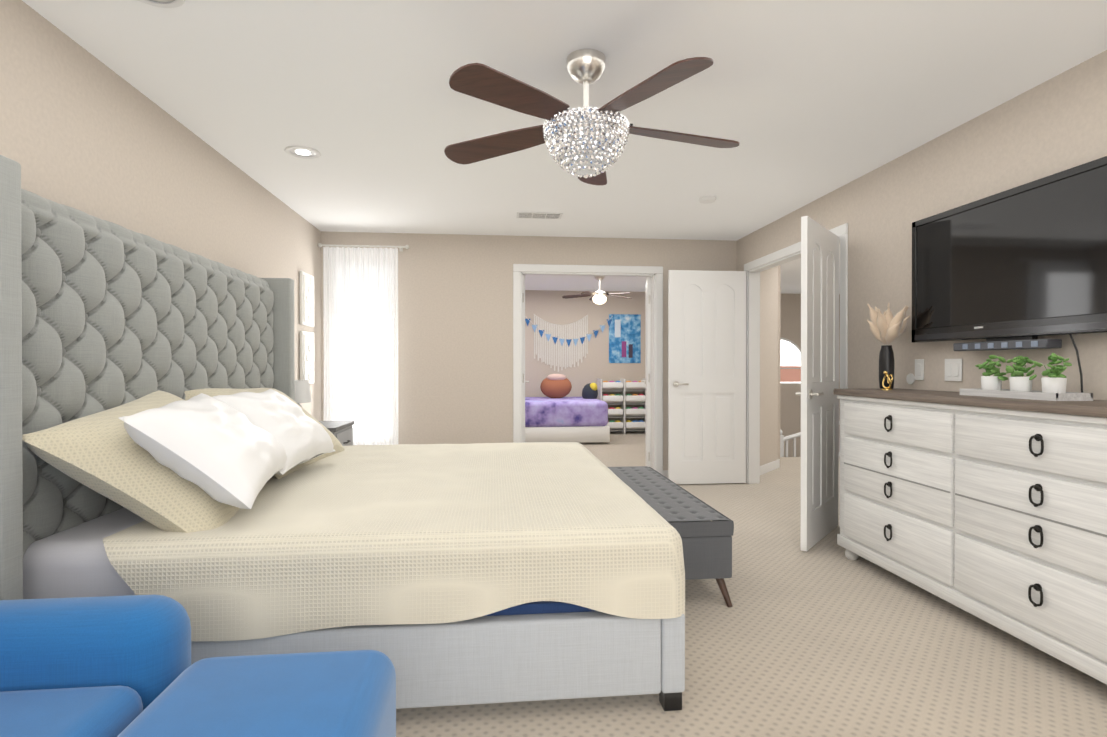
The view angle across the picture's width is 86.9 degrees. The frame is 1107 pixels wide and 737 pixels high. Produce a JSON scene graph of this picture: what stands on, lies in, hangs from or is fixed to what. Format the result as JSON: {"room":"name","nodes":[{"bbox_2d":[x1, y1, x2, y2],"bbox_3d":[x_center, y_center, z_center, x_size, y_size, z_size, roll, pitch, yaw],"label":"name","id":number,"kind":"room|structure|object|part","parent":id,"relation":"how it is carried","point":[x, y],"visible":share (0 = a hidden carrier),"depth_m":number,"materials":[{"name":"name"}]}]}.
{"room":"bedroom","nodes":[
{"label":"bedroom","id":0,"kind":"room"},
{"bbox_2d":[0,0,320,420],"bbox_3d":[-1.876,-0.071,1.919,0.100,2.400,7.400,0,0,-6],"label":"wall","id":1,"kind":"structure","parent":0,"point":[83,129],"depth_m":2.62,"materials":[{"name":"paint"}]},
{"bbox_2d":[299,271,313,383],"bbox_3d":[-2.118,-0.342,5.044,0.042,0.950,0.330,0,0,-6],"label":"panels","id":2,"kind":"object","parent":1,"relation":"attached to","point":[306,318],"visible":0.98,"depth_m":4.97,"materials":[{"name":"white"}]},
{"bbox_2d":[321,231,736,469],"bbox_3d":[-0.174,-0.091,5.759,4.060,2.400,0.100,0,0,-6],"label":"wall","id":3,"kind":"structure","parent":0,"point":[455,338],"depth_m":5.64,"materials":[{"name":"paint"}]},
{"bbox_2d":[318,243,408,251],"bbox_3d":[-1.770,-1.140,5.482,0.830,0.050,0.120,0,0,-6],"label":"curtain rod","id":4,"kind":"object","parent":3,"relation":"attached to","point":[399,247],"visible":0.92,"depth_m":5.44,"materials":[{"name":"white metal"}]},
{"bbox_2d":[323,247,397,444],"bbox_3d":[-1.795,-0.019,5.444,0.680,2.210,0.058,0,0,-6],"label":"sheer curtain","id":5,"kind":"object","parent":4,"relation":"hanging from","point":[360,306],"visible":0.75,"depth_m":5.45,"materials":[{"name":"white fabric"}]},
{"bbox_2d":[522,275,528,442],"bbox_3d":[-0.314,0.080,6.144,0.142,2.030,0.667,0,0,-6],"label":"door","id":6,"kind":"structure","parent":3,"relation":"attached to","point":[523,359],"depth_m":5.82,"materials":[{"name":"white"}]},
{"bbox_2d":[513,264,662,474],"bbox_3d":[0.344,0.046,5.812,1.490,2.125,0.132,0,0,-6],"label":"door frame","id":7,"kind":"structure","parent":3,"relation":"attached to","point":[519,270],"depth_m":5.79,"materials":[{"name":"white wood"}]},
{"bbox_2d":[641,277,650,466],"bbox_3d":[1.033,0.079,6.274,0.220,2.030,0.654,0,0,-6],"label":"door","id":8,"kind":"structure","parent":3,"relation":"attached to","point":[647,380],"depth_m":5.95,"materials":[{"name":"white"}]},
{"bbox_2d":[663,470,667,477],"bbox_3d":[1.468,1.063,5.875,0.770,0.090,0.012,0,0,-6],"label":"baseboard","id":9,"kind":"structure","parent":3,"relation":"attached to","point":[665,472],"depth_m":5.83,"materials":[{"name":"white"}]},
{"bbox_2d":[22,0,1106,293],"bbox_3d":[2.196,-1.309,4.384,8.700,0.050,11.500,0,0,-6],"label":"ceiling","id":10,"kind":"structure","parent":0,"point":[804,102],"depth_m":2.68,"materials":[{"name":"white paint"}]},
{"bbox_2d":[138,0,185,7],"bbox_3d":[-1.348,-1.268,1.956,0.200,0.008,0.200,0,0,-6],"label":"recessed light","id":11,"kind":"object","parent":10,"relation":"in","point":[177,3],"visible":1,"depth_m":2.03,"materials":[{"name":"white metal"}]},
{"bbox_2d":[284,146,320,158],"bbox_3d":[-1.479,-1.275,3.450,0.200,0.008,0.200,0,0,-6],"label":"recessed light","id":12,"kind":"object","parent":10,"relation":"in","point":[306,152],"visible":1,"depth_m":3.44,"materials":[{"name":"white metal"}]},
{"bbox_2d":[516,212,562,218],"bbox_3d":[-0.118,-1.281,4.904,0.380,0.011,0.180,0,0,-6],"label":"ceiling vent","id":13,"kind":"object","parent":10,"relation":"in","point":[537,215],"visible":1,"depth_m":4.88,"materials":[{"name":"white metal"}]},
{"bbox_2d":[444,49,738,184],"bbox_3d":[0.170,-1.028,2.431,1.276,0.491,1.294,0,0,-6],"label":"ceiling fan","id":14,"kind":"object","parent":10,"relation":"hanging from","point":[585,143],"visible":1,"depth_m":2.29,"materials":[{"name":"brown wood"}]},
{"bbox_2d":[562,276,631,304],"bbox_3d":[0.624,-1.090,8.056,0.992,0.425,0.958,0,0,-6],"label":"ceiling fan","id":15,"kind":"object","parent":10,"relation":"hanging from","point":[599,297],"visible":0.92,"depth_m":7.96,"materials":[{"name":"silver metal"}]},
{"bbox_2d":[699,196,715,203],"bbox_3d":[1.159,-1.268,4.400,0.128,0.032,0.128,0,0,-6],"label":"smoke detector","id":16,"kind":"object","parent":10,"relation":"attached to","point":[706,199],"visible":1,"depth_m":4.36,"materials":[{"name":"white plastic"}]},
{"bbox_2d":[525,290,839,456],"bbox_3d":[2.021,0.362,10.104,8.100,3.350,0.100,0,0,-6],"label":"wall","id":17,"kind":"structure","parent":0,"point":[554,307],"depth_m":9.92,"materials":[{"name":"paint"}]},
{"bbox_2d":[525,314,611,371],"bbox_3d":[0.257,-0.431,9.852,1.505,0.971,0.018,0,0,-6],"label":"hanging banner","id":18,"kind":"object","parent":17,"relation":"attached to","point":[578,340],"visible":0.96,"depth_m":9.84,"materials":[{"name":"white fabric"}]},
{"bbox_2d":[609,314,640,362],"bbox_3d":[1.216,-0.508,9.961,0.550,0.830,0.006,0,0,-6],"label":"art","id":19,"kind":"object","parent":17,"relation":"attached to","point":[624,338],"visible":1,"depth_m":9.96,"materials":[{"name":"blue paper"}]},
{"bbox_2d":[780,338,800,382],"bbox_3d":[3.938,-0.144,10.230,1.040,0.800,0.022,0,0,-6],"label":"window","id":20,"kind":"structure","parent":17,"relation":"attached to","point":[790,361],"depth_m":10.24,"materials":[{"name":"white glass"}]},
{"bbox_2d":[396,432,1106,736],"bbox_3d":[2.196,1.591,4.399,8.700,0.950,11.500,0,0,-6],"label":"floor","id":21,"kind":"structure","parent":0,"point":[825,636],"depth_m":2.20,"materials":[{"name":"carpet"}]},
{"bbox_2d":[0,595,190,736],"bbox_3d":[-1.265,0.710,0.748,0.840,0.850,1.540,0,0,-6],"label":"armchair","id":22,"kind":"object","parent":21,"relation":"on","point":[108,666],"visible":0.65,"depth_m":1.33,"materials":[{"name":"blue fabric"}]},
{"bbox_2d":[117,650,395,736],"bbox_3d":[-0.607,0.918,1.022,0.515,0.430,0.950,0,0,-6],"label":"ottoman","id":23,"kind":"object","parent":21,"relation":"on","point":[351,693],"visible":1,"depth_m":1.25,"materials":[{"name":"blue fabric"}]},
{"bbox_2d":[319,421,353,445],"bbox_3d":[-1.796,0.766,4.363,0.530,0.700,0.550,0,0,-6],"label":"nightstand","id":24,"kind":"object","parent":21,"relation":"on","point":[341,432],"visible":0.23,"depth_m":4.39,"materials":[{"name":"grey wood"}]},
{"bbox_2d":[295,380,311,406],"bbox_3d":[-1.861,0.252,4.254,0.190,0.330,0.190,0,0,-6],"label":"table lamp","id":25,"kind":"object","parent":24,"relation":"on","point":[302,392],"visible":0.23,"depth_m":4.20,"materials":[{"name":"grey"}]},
{"bbox_2d":[0,155,684,710],"bbox_3d":[-0.786,0.259,2.920,2.260,1.730,2.420,0,0,-6],"label":"bed","id":26,"kind":"object","parent":21,"relation":"on","point":[162,431],"visible":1,"depth_m":1.90,"materials":[{"name":"fabric"}]},
{"bbox_3d":[-1.786,0.249,2.819,0.250,1.710,2.420,0,0,-6],"label":"headboard","id":27,"kind":"part","parent":26,"relation":"part of","materials":[{"name":"fabric"}]},
{"bbox_3d":[-0.779,0.699,2.923,2.055,0.310,2.150,0,0,-6],"label":"mattress","id":28,"kind":"part","parent":26,"relation":"part of","materials":[{"name":"grey fabric"}]},
{"bbox_2d":[103,442,684,640],"bbox_3d":[-0.580,0.787,2.944,1.846,0.542,2.261,0,0,-6],"label":"blanket","id":29,"kind":"object","parent":26,"relation":"on","point":[527,541],"depth_m":1.88,"materials":[{"name":"beige fabric"}]},
{"bbox_3d":[-0.747,0.964,2.928,2.150,0.320,2.240,0,0,-6],"label":"frame","id":30,"kind":"part","parent":26,"relation":"part of","materials":[{"name":"fabric"}]},
{"bbox_2d":[525,374,609,442],"bbox_3d":[-0.441,0.572,9.007,2.380,0.980,1.450,0,0,-6],"label":"bed","id":31,"kind":"object","parent":21,"relation":"on","point":[555,415],"visible":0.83,"depth_m":8.38,"materials":[{"name":"white"}]},
{"bbox_2d":[597,378,644,434],"bbox_3d":[1.158,0.628,9.790,0.800,0.920,0.325,0,0,-6],"label":"organizer","id":32,"kind":"object","parent":21,"relation":"on","point":[622,400],"visible":0.9,"depth_m":9.67,"materials":[{"name":"white"}]},
{"bbox_2d":[608,466,733,606],"bbox_3d":[0.582,0.919,3.479,0.393,0.416,1.511,0,0,-6],"label":"bench","id":33,"kind":"object","parent":21,"relation":"on","point":[706,541],"visible":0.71,"depth_m":2.77,"materials":[{"name":"grey fabric"}]},
{"bbox_2d":[780,421,839,456],"bbox_3d":[4.076,1.261,8.407,1.847,1.469,0.100,0,0,-6],"label":"stair railing","id":34,"kind":"object","parent":21,"relation":"on","point":[787,438],"visible":0.1,"depth_m":8.32,"materials":[{"name":"white wood"}]},
{"bbox_2d":[834,388,1106,684],"bbox_3d":[1.966,0.625,2.622,0.419,1.000,1.804,0,0,-6],"label":"dresser","id":35,"kind":"object","parent":21,"relation":"on","point":[992,511],"visible":1,"depth_m":2.40,"materials":[{"name":"white wood"}]},
{"bbox_2d":[881,371,892,389],"bbox_3d":[1.883,0.067,3.304,0.056,0.109,0.067,0,0,-6],"label":"sculpture","id":36,"kind":"object","parent":35,"relation":"on","point":[889,380],"visible":1,"depth_m":3.30,"materials":[{"name":"gold metal"}]},
{"bbox_2d":[867,303,909,388],"bbox_3d":[1.960,-0.135,3.392,0.236,0.513,0.312,0,0,-6],"label":"vase","id":37,"kind":"object","parent":35,"relation":"on","point":[886,327],"visible":0.98,"depth_m":3.37,"materials":[{"name":"black"}]},
{"bbox_2d":[959,353,1092,400],"bbox_3d":[2.013,0.030,2.521,0.160,0.191,0.475,0,0,-6],"label":"potted plants","id":38,"kind":"object","parent":35,"relation":"on","point":[1054,382],"visible":1,"depth_m":2.49,"materials":[{"name":"green plant"}]},
{"bbox_2d":[737,50,1106,465],"bbox_3d":[2.380,0.391,4.361,0.740,3.350,11.400,0,0,-6],"label":"wall","id":39,"kind":"structure","parent":0,"point":[1054,125],"depth_m":3.28,"materials":[{"name":"paint"}]},
{"bbox_2d":[668,270,745,483],"bbox_3d":[1.473,0.083,5.590,0.762,2.030,0.138,0,0,-6],"label":"hall door","id":40,"kind":"structure","parent":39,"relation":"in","point":[706,377],"depth_m":5.57,"materials":[{"name":"white wood"}]},
{"bbox_2d":[760,459,779,474],"bbox_3d":[2.264,1.062,6.193,0.597,0.090,0.641,0,0,-6],"label":"baseboard","id":41,"kind":"structure","parent":39,"relation":"attached to","point":[769,467],"depth_m":6.27,"materials":[{"name":"white wood"}]},
{"bbox_2d":[744,223,847,525],"bbox_3d":[2.005,0.051,4.884,0.132,2.125,1.670,0,0,-6],"label":"door frame","id":42,"kind":"structure","parent":39,"relation":"attached to","point":[754,269],"depth_m":5.62,"materials":[{"name":"white wood"}]},
{"bbox_2d":[795,216,838,551],"bbox_3d":[1.757,0.092,3.837,0.559,2.030,0.559,0,0,-6],"label":"hall door","id":43,"kind":"structure","parent":39,"relation":"in","point":[819,377],"depth_m":3.75,"materials":[{"name":"white wood"}]},
{"bbox_2d":[906,359,923,383],"bbox_3d":[2.098,0.020,3.395,0.008,0.147,0.138,0,0,-6],"label":"switch plate","id":44,"kind":"object","parent":39,"relation":"attached to","point":[919,363],"depth_m":3.37,"materials":[{"name":"white plastic"}]},
{"bbox_2d":[945,359,961,380],"bbox_3d":[2.127,0.008,3.112,0.008,0.120,0.118,0,0,-6],"label":"switch plate","id":45,"kind":"object","parent":39,"relation":"attached to","point":[953,369],"depth_m":3.11,"materials":[{"name":"white plastic"}]},
{"bbox_2d":[912,156,1106,342],"bbox_3d":[2.132,-0.481,2.618,0.094,0.677,1.380,0,0,-6],"label":"television","id":46,"kind":"object","parent":39,"relation":"attached to","point":[1029,259],"depth_m":2.63,"materials":[{"name":"black plastic"}]},
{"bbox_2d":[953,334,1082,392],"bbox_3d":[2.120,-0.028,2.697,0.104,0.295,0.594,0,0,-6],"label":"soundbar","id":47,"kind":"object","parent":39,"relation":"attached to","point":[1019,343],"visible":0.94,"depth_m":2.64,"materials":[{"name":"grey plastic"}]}
]}

